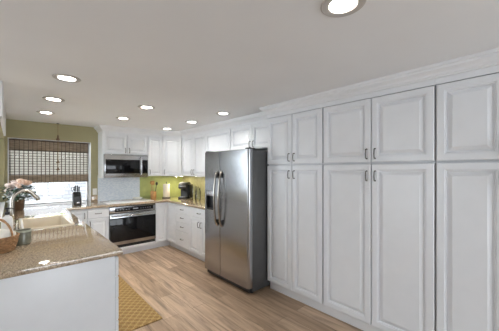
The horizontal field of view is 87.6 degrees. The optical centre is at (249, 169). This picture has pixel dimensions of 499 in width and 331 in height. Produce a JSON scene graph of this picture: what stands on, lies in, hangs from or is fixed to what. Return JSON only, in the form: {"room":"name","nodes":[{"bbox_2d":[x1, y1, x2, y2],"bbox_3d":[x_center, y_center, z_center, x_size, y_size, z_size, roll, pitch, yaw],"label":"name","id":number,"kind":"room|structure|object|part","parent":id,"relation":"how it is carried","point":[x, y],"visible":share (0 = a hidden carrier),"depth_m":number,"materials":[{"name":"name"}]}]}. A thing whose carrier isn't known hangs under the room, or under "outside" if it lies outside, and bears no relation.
{"room":"kitchen","nodes":[
{"label":"kitchen","id":0,"kind":"room"},
{"bbox_2d":[0,81,5,228],"bbox_3d":[-3.066,0.358,3.159,0.143,2.283,2.500,0,0,-42],"label":"wall","id":1,"kind":"structure","parent":0,"point":[1,131],"depth_m":3.41,"materials":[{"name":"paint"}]},
{"bbox_2d":[0,202,4,221],"bbox_3d":[-2.993,0.005,3.070,0.132,0.950,1.930,0,0,-42],"label":"window","id":2,"kind":"structure","parent":1,"relation":"in","point":[2,204],"depth_m":3.16,"materials":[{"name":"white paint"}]},
{"bbox_2d":[4,119,182,209],"bbox_3d":[-2.707,0.358,5.039,3.200,2.283,0.208,0,0,-42],"label":"wall","id":3,"kind":"structure","parent":0,"point":[14,128],"depth_m":4.77,"materials":[{"name":"green paint"}]},
{"bbox_2d":[8,137,90,206],"bbox_3d":[-3.375,0.043,4.445,1.112,1.086,0.215,0,0,-42],"label":"window","id":4,"kind":"structure","parent":3,"relation":"in","point":[88,184],"depth_m":4.71,"materials":[{"name":"white paint"}]},
{"bbox_2d":[9,138,87,182],"bbox_3d":[-3.383,-0.141,4.441,1.066,0.703,0.106,0,0,-42],"label":"woven shade","id":5,"kind":"object","parent":4,"relation":"attached to","point":[42,154],"visible":0.98,"depth_m":4.38,"materials":[{"name":"brown wood"}]},
{"bbox_3d":[-3.363,-0.103,4.418,1.066,0.487,0.003,0,0,-42],"label":"woven panel","id":6,"kind":"part","parent":5,"relation":"part of","materials":[{"name":"beige wicker"}]},
{"bbox_3d":[-3.389,-0.478,4.447,1.066,0.027,0.087,0,0,-42],"label":"head rail","id":7,"kind":"part","parent":5,"relation":"part of","materials":[{"name":"brown wood"}]},
{"bbox_2d":[91,195,97,201],"bbox_3d":[-2.845,0.525,4.769,0.106,0.120,0.020,0,0,-42],"label":"splash upstand","id":8,"kind":"object","parent":3,"relation":"attached to","point":[94,198],"visible":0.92,"depth_m":4.76,"materials":[{"name":"stone"}]},
{"bbox_2d":[98,131,147,177],"bbox_3d":[-2.387,-0.281,4.938,0.785,0.849,0.381,0,0,-42],"label":"upper cabinet","id":9,"kind":"object","parent":3,"relation":"attached to","point":[109,142],"visible":1,"depth_m":4.76,"materials":[{"name":"white paint"}]},
{"bbox_3d":[-2.690,-0.072,4.700,0.018,0.432,0.323,0,0,-42],"label":"panel","id":10,"kind":"part","parent":9,"relation":"part of","materials":[{"name":"white paint"}]},
{"bbox_3d":[-2.424,-0.473,4.709,0.387,0.354,0.023,0,0,-42],"label":"door","id":11,"kind":"part","parent":9,"relation":"part of","materials":[{"name":"white paint"}]},
{"bbox_3d":[-2.292,-0.680,4.834,0.785,0.049,0.017,0,0,-42],"label":"rail","id":12,"kind":"part","parent":9,"relation":"part of","materials":[{"name":"white paint"}]},
{"bbox_2d":[104,154,147,177],"bbox_3d":[-2.368,-0.072,4.932,0.764,0.420,0.404,0,0,-42],"label":"microwave","id":13,"kind":"object","parent":9,"relation":"in","point":[115,165],"visible":0.91,"depth_m":4.79,"materials":[{"name":"silver metal"}]},
{"bbox_3d":[-2.315,-0.062,4.770,0.584,0.255,0.005,0,0,-42],"label":"glass","id":14,"kind":"part","parent":13,"relation":"part of","materials":[{"name":"black glass"}]},
{"bbox_3d":[-2.140,-0.473,4.968,0.369,0.354,0.023,0,0,-42],"label":"door","id":15,"kind":"part","parent":9,"relation":"part of","materials":[{"name":"white paint"}]},
{"bbox_2d":[146,135,161,175],"bbox_3d":[-1.986,-0.291,5.304,0.299,0.827,0.381,0,0,-42],"label":"upper cabinet","id":16,"kind":"object","parent":3,"relation":"attached to","point":[154,143],"visible":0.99,"depth_m":5.18,"materials":[{"name":"white paint"}]},
{"bbox_2d":[162,136,181,175],"bbox_3d":[-1.560,-0.291,5.532,0.634,0.827,0.620,0,0,-42],"label":"upper cabinet","id":17,"kind":"object","parent":3,"relation":"attached to","point":[171,145],"visible":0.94,"depth_m":5.29,"materials":[{"name":"white paint"}]},
{"bbox_2d":[94,112,266,135],"bbox_3d":[-1.076,-0.736,4.528,3.499,0.092,1.202,0,0,21],"label":"trim","id":18,"kind":"structure","parent":3,"relation":"attached to","point":[259,116],"depth_m":4.62,"materials":[{"name":"white paint"}]},
{"bbox_2d":[118,245,362,330],"bbox_3d":[-0.913,1.540,0.554,6.600,0.080,9.250,0,0,-42],"label":"floor","id":19,"kind":"structure","parent":0,"point":[176,284],"depth_m":2.97,"materials":[{"name":"brown wood"}]},
{"bbox_2d":[0,256,118,330],"bbox_3d":[-1.500,1.063,1.791,1.040,0.874,0.532,0,0,-42],"label":"base cabinet","id":20,"kind":"object","parent":19,"relation":"on","point":[84,296],"visible":0.88,"depth_m":1.70,"materials":[{"name":"white paint"}]},
{"bbox_3d":[-1.151,0.711,2.111,0.023,0.139,0.524,0,0,-42],"label":"drawer","id":21,"kind":"part","parent":20,"relation":"part of","materials":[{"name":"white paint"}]},
{"bbox_3d":[-1.151,0.864,2.111,0.023,0.156,0.524,0,0,-42],"label":"drawer","id":22,"kind":"part","parent":20,"relation":"part of","materials":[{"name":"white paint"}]},
{"bbox_3d":[-1.151,1.026,2.111,0.023,0.155,0.524,0,0,-42],"label":"drawer","id":23,"kind":"part","parent":20,"relation":"part of","materials":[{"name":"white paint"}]},
{"bbox_3d":[-1.151,1.240,2.111,0.023,0.263,0.524,0,0,-42],"label":"drawer","id":24,"kind":"part","parent":20,"relation":"part of","materials":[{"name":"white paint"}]},
{"bbox_2d":[69,209,86,223],"bbox_3d":[-2.905,1.063,4.288,0.289,0.874,0.641,0,0,-42],"label":"base cabinet","id":25,"kind":"object","parent":19,"relation":"on","point":[81,214],"visible":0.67,"depth_m":4.13,"materials":[{"name":"white paint"}]},
{"bbox_2d":[87,207,108,239],"bbox_3d":[-2.679,1.063,4.495,0.321,0.874,0.641,0,0,-42],"label":"base cabinet","id":26,"kind":"object","parent":19,"relation":"on","point":[97,218],"visible":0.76,"depth_m":4.30,"materials":[{"name":"white paint"}]},
{"bbox_3d":[-2.494,0.720,4.292,0.312,0.145,0.023,0,0,-42],"label":"drawer","id":27,"kind":"part","parent":26,"relation":"part of","materials":[{"name":"white paint"}]},
{"bbox_3d":[-2.494,1.088,4.292,0.312,0.574,0.023,0,0,-42],"label":"door","id":28,"kind":"part","parent":26,"relation":"part of","materials":[{"name":"white paint"}]},
{"bbox_2d":[109,203,155,254],"bbox_3d":[-2.237,1.064,4.840,0.794,0.872,0.635,0,0,-42],"label":"oven","id":29,"kind":"object","parent":19,"relation":"on","point":[132,228],"visible":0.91,"depth_m":4.65,"materials":[{"name":"silver metal"}]},
{"bbox_3d":[-2.080,0.693,4.669,0.790,0.110,0.014,0,0,-42],"label":"control panel","id":30,"kind":"part","parent":29,"relation":"part of","materials":[{"name":"silver metal"}]},
{"bbox_3d":[-2.074,1.025,4.662,0.790,0.540,0.032,0,0,-42],"label":"door","id":31,"kind":"part","parent":29,"relation":"part of","materials":[{"name":"black glass"}]},
{"bbox_3d":[-2.062,1.033,4.649,0.786,0.410,0.004,0,0,-42],"label":"glass","id":32,"kind":"part","parent":29,"relation":"part of","materials":[{"name":"black glass"}]},
{"bbox_3d":[-2.043,0.788,4.629,0.735,0.028,0.061,0,0,-42],"label":"handle","id":33,"kind":"part","parent":29,"relation":"part of","materials":[{"name":"silver metal"}]},
{"bbox_3d":[-2.110,1.367,4.702,0.790,0.035,0.090,0,0,-42],"label":"filler panel","id":34,"kind":"part","parent":29,"relation":"part of","materials":[{"name":"white paint"}]},
{"bbox_2d":[118,275,161,330],"bbox_3d":[-1.655,1.494,3.110,0.490,0.012,1.775,0,0,-42],"label":"kitchen mat","id":35,"kind":"object","parent":19,"relation":"on","point":[135,312],"visible":0.36,"depth_m":2.75,"materials":[{"name":"yellow fabric"}]},
{"bbox_2d":[154,202,179,249],"bbox_3d":[-1.539,1.063,5.323,0.884,0.874,0.956,0,0,-42],"label":"base cabinet","id":36,"kind":"object","parent":19,"relation":"on","point":[165,211],"visible":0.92,"depth_m":5.00,"materials":[{"name":"white paint"}]},
{"bbox_3d":[-1.702,1.008,5.016,0.220,0.735,0.023,0,0,-42],"label":"door","id":37,"kind":"part","parent":36,"relation":"part of","materials":[{"name":"white paint"}]},
{"bbox_3d":[-1.484,1.008,4.964,0.023,0.735,0.340,0,0,-42],"label":"door","id":38,"kind":"part","parent":36,"relation":"part of","materials":[{"name":"white paint"}]},
{"bbox_2d":[176,204,193,255],"bbox_3d":[-0.970,1.063,4.844,0.691,0.874,0.517,0,0,-42],"label":"base cabinet","id":39,"kind":"object","parent":19,"relation":"on","point":[183,215],"visible":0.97,"depth_m":4.61,"materials":[{"name":"white paint"}]},
{"bbox_3d":[-1.191,1.238,4.642,0.023,0.274,0.508,0,0,-42],"label":"drawer","id":40,"kind":"part","parent":39,"relation":"part of","materials":[{"name":"white paint"}]},
{"bbox_3d":[-1.191,1.018,4.642,0.023,0.153,0.508,0,0,-42],"label":"drawer","id":41,"kind":"part","parent":39,"relation":"part of","materials":[{"name":"white paint"}]},
{"bbox_3d":[-1.191,0.858,4.642,0.023,0.153,0.508,0,0,-42],"label":"drawer","id":42,"kind":"part","parent":39,"relation":"part of","materials":[{"name":"white paint"}]},
{"bbox_3d":[-1.191,0.708,4.642,0.023,0.132,0.508,0,0,-42],"label":"drawer","id":43,"kind":"part","parent":39,"relation":"part of","materials":[{"name":"white paint"}]},
{"bbox_2d":[190,207,204,261],"bbox_3d":[-0.566,1.063,4.401,0.691,0.874,0.681,0,0,-42],"label":"base cabinet","id":44,"kind":"object","parent":19,"relation":"on","point":[197,218],"visible":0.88,"depth_m":4.26,"materials":[{"name":"white paint"}]},
{"bbox_3d":[-0.901,1.078,4.325,0.023,0.594,0.331,0,0,-42],"label":"door","id":45,"kind":"part","parent":44,"relation":"part of","materials":[{"name":"white paint"}]},
{"bbox_3d":[-0.786,0.708,4.199,0.023,0.132,0.672,0,0,-42],"label":"drawer","id":46,"kind":"part","parent":44,"relation":"part of","materials":[{"name":"white paint"}]},
{"bbox_3d":[-0.673,1.078,4.075,0.023,0.594,0.336,0,0,-42],"label":"door","id":47,"kind":"part","parent":44,"relation":"part of","materials":[{"name":"white paint"}]},
{"bbox_2d":[205,147,269,292],"bbox_3d":[-0.069,0.615,3.668,0.875,1.770,0.960,0,0,-42],"label":"fridge","id":48,"kind":"object","parent":19,"relation":"on","point":[235,180],"visible":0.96,"depth_m":3.25,"materials":[{"name":"grey metal"}]},
{"bbox_3d":[-0.528,0.327,3.675,0.053,0.077,0.206,0,0,-42],"label":"dispenser panel","id":49,"kind":"part","parent":48,"relation":"part of","materials":[{"name":"silver metal"}]},
{"bbox_3d":[-0.506,0.582,3.658,0.067,1.667,0.386,0,0,-42],"label":"door","id":50,"kind":"part","parent":48,"relation":"part of","materials":[{"name":"silver metal"}]},
{"bbox_3d":[-0.456,0.385,3.505,0.085,0.741,0.030,0,0,-42],"label":"handle","id":51,"kind":"part","parent":48,"relation":"part of","materials":[{"name":"silver metal"}]},
{"bbox_3d":[-0.388,0.385,3.431,0.085,0.741,0.030,0,0,-42],"label":"handle","id":52,"kind":"part","parent":48,"relation":"part of","materials":[{"name":"silver metal"}]},
{"bbox_3d":[-0.179,0.582,3.301,0.067,1.667,0.566,0,0,-42],"label":"door","id":53,"kind":"part","parent":48,"relation":"part of","materials":[{"name":"silver metal"}]},
{"bbox_2d":[267,103,325,312],"bbox_3d":[0.670,0.398,3.138,0.571,2.205,0.793,0,0,-42],"label":"pantry cabinet","id":54,"kind":"object","parent":19,"relation":"on","point":[295,136],"visible":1,"depth_m":2.93,"materials":[{"name":"white paint"}]},
{"bbox_3d":[0.360,-0.355,3.122,0.023,0.570,0.384,0,0,-42],"label":"door","id":55,"kind":"part","parent":54,"relation":"part of","materials":[{"name":"white paint"}]},
{"bbox_3d":[0.360,0.664,3.122,0.023,1.435,0.384,0,0,-42],"label":"door","id":56,"kind":"part","parent":54,"relation":"part of","materials":[{"name":"white paint"}]},
{"bbox_3d":[0.500,-0.675,2.982,0.029,0.059,0.793,0,0,-42],"label":"rail","id":57,"kind":"part","parent":54,"relation":"part of","materials":[{"name":"white paint"}]},
{"bbox_3d":[0.625,-0.355,2.832,0.023,0.570,0.388,0,0,-42],"label":"door","id":58,"kind":"part","parent":54,"relation":"part of","materials":[{"name":"white paint"}]},
{"bbox_3d":[0.625,0.664,2.832,0.023,1.435,0.388,0,0,-42],"label":"door","id":59,"kind":"part","parent":54,"relation":"part of","materials":[{"name":"white paint"}]},
{"bbox_2d":[323,79,435,330],"bbox_3d":[1.263,0.398,2.489,0.571,2.205,0.963,0,0,-42],"label":"pantry cabinet","id":60,"kind":"object","parent":19,"relation":"on","point":[379,147],"visible":1,"depth_m":2.27,"materials":[{"name":"white paint"}]},
{"bbox_3d":[0.927,-0.355,2.502,0.023,0.570,0.478,0,0,-42],"label":"door","id":61,"kind":"part","parent":60,"relation":"part of","materials":[{"name":"white paint"}]},
{"bbox_3d":[0.927,0.664,2.502,0.023,1.435,0.478,0,0,-42],"label":"door","id":62,"kind":"part","parent":60,"relation":"part of","materials":[{"name":"white paint"}]},
{"bbox_3d":[1.093,-0.675,2.333,0.029,0.059,0.963,0,0,-42],"label":"rail","id":63,"kind":"part","parent":60,"relation":"part of","materials":[{"name":"white paint"}]},
{"bbox_3d":[1.249,-0.355,2.149,0.023,0.570,0.466,0,0,-42],"label":"door","id":64,"kind":"part","parent":60,"relation":"part of","materials":[{"name":"white paint"}]},
{"bbox_3d":[1.249,0.664,2.149,0.023,1.435,0.466,0,0,-42],"label":"door","id":65,"kind":"part","parent":60,"relation":"part of","materials":[{"name":"white paint"}]},
{"bbox_2d":[435,65,498,330],"bbox_3d":[1.852,0.398,1.843,0.571,2.205,0.783,0,0,-42],"label":"pantry cabinet","id":66,"kind":"object","parent":19,"relation":"on","point":[467,103],"visible":0.98,"depth_m":1.82,"materials":[{"name":"white paint"}]},
{"bbox_3d":[1.682,-0.675,1.688,0.029,0.059,0.783,0,0,-42],"label":"rail","id":67,"kind":"part","parent":66,"relation":"part of","materials":[{"name":"white paint"}]},
{"bbox_3d":[1.544,-0.355,1.825,0.023,0.570,0.382,0,0,-42],"label":"door","id":68,"kind":"part","parent":66,"relation":"part of","materials":[{"name":"white paint"}]},
{"bbox_3d":[1.544,0.664,1.825,0.023,1.435,0.382,0,0,-42],"label":"door","id":69,"kind":"part","parent":66,"relation":"part of","materials":[{"name":"white paint"}]},
{"bbox_2d":[0,0,498,130],"bbox_3d":[-0.913,-0.903,0.554,6.600,0.240,9.250,0,0,-42],"label":"ceiling","id":70,"kind":"structure","parent":0,"point":[187,60],"depth_m":1.68,"materials":[{"name":"paint"}]},
{"bbox_2d":[36,111,54,113],"bbox_3d":[-2.764,-0.822,3.530,0.204,0.095,0.204,0,0,-42],"label":"recessed light","id":71,"kind":"object","parent":70,"relation":"in","point":[42,112],"visible":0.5,"depth_m":3.53,"materials":[{"name":"white glass"}]},
{"bbox_2d":[42,97,64,101],"bbox_3d":[-2.160,-0.822,2.869,0.204,0.095,0.204,0,0,-42],"label":"recessed light","id":72,"kind":"object","parent":70,"relation":"in","point":[54,99],"visible":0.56,"depth_m":2.90,"materials":[{"name":"white glass"}]},
{"bbox_2d":[56,123,59,169],"bbox_3d":[-3.214,-0.366,4.364,0.056,0.833,0.055,0,0,-42],"label":"hanging cord","id":73,"kind":"object","parent":70,"relation":"hanging from","point":[57,138],"visible":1,"depth_m":4.35,"materials":[{"name":"brown fabric"}]},
{"bbox_2d":[52,74,80,82],"bbox_3d":[-1.553,-0.822,2.211,0.204,0.095,0.204,0,0,-42],"label":"recessed light","id":74,"kind":"object","parent":70,"relation":"in","point":[62,77],"visible":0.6,"depth_m":2.23,"materials":[{"name":"white glass"}]},
{"bbox_2d":[116,117,129,119],"bbox_3d":[-1.910,-0.822,3.930,0.204,0.095,0.204,0,0,-42],"label":"recessed light","id":75,"kind":"object","parent":70,"relation":"in","point":[120,118],"visible":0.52,"depth_m":3.94,"materials":[{"name":"white"}]},
{"bbox_2d":[138,105,154,108],"bbox_3d":[-1.280,-0.822,3.232,0.204,0.095,0.204,0,0,-42],"label":"recessed light","id":76,"kind":"object","parent":70,"relation":"in","point":[139,106],"visible":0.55,"depth_m":3.25,"materials":[{"name":"white"}]},
{"bbox_2d":[216,112,229,114],"bbox_3d":[-0.365,-0.822,3.587,0.204,0.095,0.204,0,0,-42],"label":"recessed light","id":77,"kind":"object","parent":70,"relation":"in","point":[217,113],"visible":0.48,"depth_m":3.62,"materials":[{"name":"white"}]},
{"bbox_2d":[321,0,365,17],"bbox_3d":[0.441,-0.822,1.226,0.204,0.095,0.204,0,0,-42],"label":"recessed light","id":78,"kind":"object","parent":70,"relation":"in","point":[330,8],"visible":1,"depth_m":1.28,"materials":[{"name":"white"}]},
{"bbox_2d":[259,48,498,114],"bbox_3d":[1.101,-0.736,2.394,0.264,0.092,2.610,0,0,-42],"label":"trim","id":79,"kind":"structure","parent":70,"relation":"attached to","point":[489,58],"depth_m":2.11,"materials":[{"name":"white paint"}]},
{"bbox_3d":[1.487,0.359,2.746,0.100,2.283,9.250,0,0,-42],"label":"wall","id":80,"kind":"structure","parent":0,"visible":0},
{"bbox_2d":[183,176,204,198],"bbox_3d":[-0.776,0.343,5.144,0.008,0.486,2.242,0,0,-42],"label":"wall","id":81,"kind":"structure","parent":80,"relation":"attached to","point":[199,182],"depth_m":5.49,"materials":[{"name":"green paint"}]},
{"bbox_2d":[182,131,205,176],"bbox_3d":[-0.963,-0.291,5.066,0.381,0.827,0.866,0,0,-42],"label":"upper cabinet","id":82,"kind":"object","parent":81,"relation":"attached to","point":[193,145],"visible":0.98,"depth_m":4.92,"materials":[{"name":"white paint"}]},
{"bbox_3d":[-1.213,-0.268,5.126,0.023,0.764,0.433,0,0,-42],"label":"door","id":83,"kind":"part","parent":82,"relation":"part of","materials":[{"name":"white paint"}]},
{"bbox_3d":[-1.068,-0.680,4.971,0.017,0.049,0.866,0,0,-42],"label":"rail","id":84,"kind":"part","parent":82,"relation":"part of","materials":[{"name":"white paint"}]},
{"bbox_3d":[-0.921,-0.268,4.806,0.023,0.764,0.420,0,0,-42],"label":"door","id":85,"kind":"part","parent":82,"relation":"part of","materials":[{"name":"white paint"}]},
{"bbox_2d":[206,126,230,151],"bbox_3d":[-0.429,-0.291,4.482,0.381,0.827,0.716,0,0,-42],"label":"upper cabinet","id":86,"kind":"object","parent":81,"relation":"attached to","point":[217,139],"visible":0.2,"depth_m":4.35,"materials":[{"name":"white paint"}]},
{"bbox_3d":[-0.533,-0.680,4.386,0.017,0.049,0.716,0,0,-42],"label":"rail","id":87,"kind":"part","parent":86,"relation":"part of","materials":[{"name":"white paint"}]},
{"bbox_2d":[231,119,266,150],"bbox_3d":[0.142,-0.502,3.856,0.381,0.405,0.975,0,0,-42],"label":"upper cabinet","id":88,"kind":"object","parent":80,"relation":"attached to","point":[252,134],"visible":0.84,"depth_m":3.79,"materials":[{"name":"white paint"}]},
{"bbox_3d":[-0.123,-0.479,3.933,0.023,0.342,0.492,0,0,-42],"label":"door","id":89,"kind":"part","parent":88,"relation":"part of","materials":[{"name":"white paint"}]},
{"bbox_3d":[0.038,-0.680,3.761,0.017,0.049,0.975,0,0,-42],"label":"rail","id":90,"kind":"part","parent":88,"relation":"part of","materials":[{"name":"white paint"}]},
{"bbox_3d":[0.204,-0.479,3.575,0.023,0.342,0.466,0,0,-42],"label":"door","id":91,"kind":"part","parent":88,"relation":"part of","materials":[{"name":"white paint"}]},
{"bbox_3d":[-4.414,1.700,6.315,16.000,0.200,8.720,0,0,-42],"label":"ground","id":92,"kind":"structure","parent":0,"visible":0},
{"bbox_2d":[11,161,88,205],"bbox_3d":[-5.399,0.675,7.393,14.000,1.850,0.200,0,0,-42],"label":"wall","id":93,"kind":"structure","parent":92,"relation":"on","point":[52,191],"depth_m":7.25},
{"bbox_3d":[-2.508,1.063,3.161,0.680,0.874,2.848,0,0,-42],"label":"base cabinet","id":94,"kind":"object","parent":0,"visible":0},
{"bbox_2d":[0,196,204,279],"bbox_3d":[-1.679,0.606,3.652,3.346,0.040,3.568,0,0,-42],"label":"countertop","id":95,"kind":"structure","parent":94,"relation":"on","point":[49,248],"depth_m":2.05,"materials":[{"name":"stone"}]},
{"bbox_2d":[1,208,13,229],"bbox_3d":[-2.056,0.453,2.212,0.082,0.266,0.052,0,0,-42],"label":"soap bottle","id":96,"kind":"object","parent":95,"relation":"on","point":[7,218],"visible":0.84,"depth_m":2.20,"materials":[{"name":"white plastic"}]},
{"bbox_2d":[0,219,19,253],"bbox_3d":[-1.816,0.463,1.862,0.258,0.246,0.254,0,0,-42],"label":"wicker basket","id":97,"kind":"object","parent":95,"relation":"on","point":[7,244],"visible":0.91,"depth_m":1.85,"materials":[{"name":"brown wicker"}]},
{"bbox_3d":[-1.816,0.413,1.863,0.253,0.146,0.018,0,0,0],"label":"handle","id":98,"kind":"part","parent":97,"relation":"part of","materials":[{"name":"wicker"}]},
{"bbox_2d":[0,229,15,238],"bbox_3d":[-1.820,0.503,1.866,0.221,0.141,0.216,0,0,-42],"label":"napkin","id":99,"kind":"object","parent":97,"relation":"in","point":[4,233],"visible":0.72,"depth_m":1.85,"materials":[{"name":"white fabric"}]},
{"bbox_2d":[0,179,35,209],"bbox_3d":[-3.402,0.354,3.840,0.415,0.463,0.440,0,0,-23],"label":"flower arrangement","id":100,"kind":"object","parent":95,"relation":"on","point":[19,203],"visible":0.88,"depth_m":3.78,"materials":[{"name":"pink plant"}]},
{"bbox_3d":[-3.398,0.493,3.831,0.148,0.185,0.148,0,0,-42],"label":"pot","id":101,"kind":"part","parent":100,"relation":"part of","materials":[{"name":"brown wood"}]},
{"bbox_2d":[15,228,31,245],"bbox_3d":[-1.791,0.529,2.055,0.106,0.113,0.106,0,0,-42],"label":"candle jar","id":102,"kind":"object","parent":95,"relation":"on","point":[25,237],"visible":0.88,"depth_m":2.03,"materials":[{"name":"grey glass"}]},
{"bbox_2d":[10,189,39,224],"bbox_3d":[-2.431,0.395,2.813,0.268,0.380,0.131,0,0,-42],"label":"faucet","id":103,"kind":"object","parent":95,"relation":"on","point":[12,199],"visible":0.87,"depth_m":2.78,"materials":[{"name":"silver metal"}]},
{"bbox_3d":[-2.455,0.357,2.837,0.238,0.305,0.035,0,0,-42],"label":"spout","id":104,"kind":"part","parent":103,"relation":"part of","materials":[{"name":"silver metal"}]},
{"bbox_2d":[18,215,74,228],"bbox_3d":[-2.309,0.681,2.943,0.454,0.213,0.784,0,0,-42],"label":"sink","id":105,"kind":"object","parent":95,"relation":"in","point":[55,220],"visible":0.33,"depth_m":3.16,"materials":[{"name":"beige ceramic"}]},
{"bbox_2d":[72,192,81,205],"bbox_3d":[-2.893,0.478,4.357,0.110,0.215,0.164,0,0,-42],"label":"knife block","id":106,"kind":"object","parent":95,"relation":"on","point":[76,196],"visible":1,"depth_m":4.32,"materials":[{"name":"black plastic"}]},
{"bbox_2d":[100,198,153,203],"bbox_3d":[-2.289,0.582,4.874,0.795,0.008,0.535,0,0,-42],"label":"cooktop","id":107,"kind":"object","parent":95,"relation":"in","point":[141,199],"visible":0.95,"depth_m":4.77,"materials":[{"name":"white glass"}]},
{"bbox_2d":[150,191,155,198],"bbox_3d":[-1.961,0.510,5.305,0.116,0.150,0.116,0,0,-42],"label":"utensil crock","id":108,"kind":"object","parent":95,"relation":"on","point":[152,193],"visible":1,"depth_m":5.26,"materials":[{"name":"orange ceramic"}]},
{"bbox_2d":[178,182,192,198],"bbox_3d":[-1.321,0.418,5.390,0.220,0.334,0.270,0,0,11],"label":"coffee maker","id":109,"kind":"object","parent":95,"relation":"on","point":[186,187],"visible":0.98,"depth_m":5.33,"materials":[{"name":"black plastic"}]},
{"bbox_3d":[-1.230,0.436,5.408,0.049,0.280,0.179,0,0,11],"label":"water tank","id":110,"kind":"part","parent":109,"relation":"part of","materials":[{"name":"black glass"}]},
{"bbox_3d":[-1.749,0.415,5.473,0.170,0.341,0.170,0,0,-42],"label":"paper towel holder","id":111,"kind":"object","parent":95,"relation":"on","visible":0},
{"bbox_2d":[163,184,169,196],"bbox_3d":[-1.748,0.430,5.473,0.136,0.272,0.136,0,0,-42],"label":"paper towel roll","id":112,"kind":"object","parent":111,"relation":"on","point":[166,187],"visible":0.95,"depth_m":5.42,"materials":[{"name":"white paper"}]}
]}

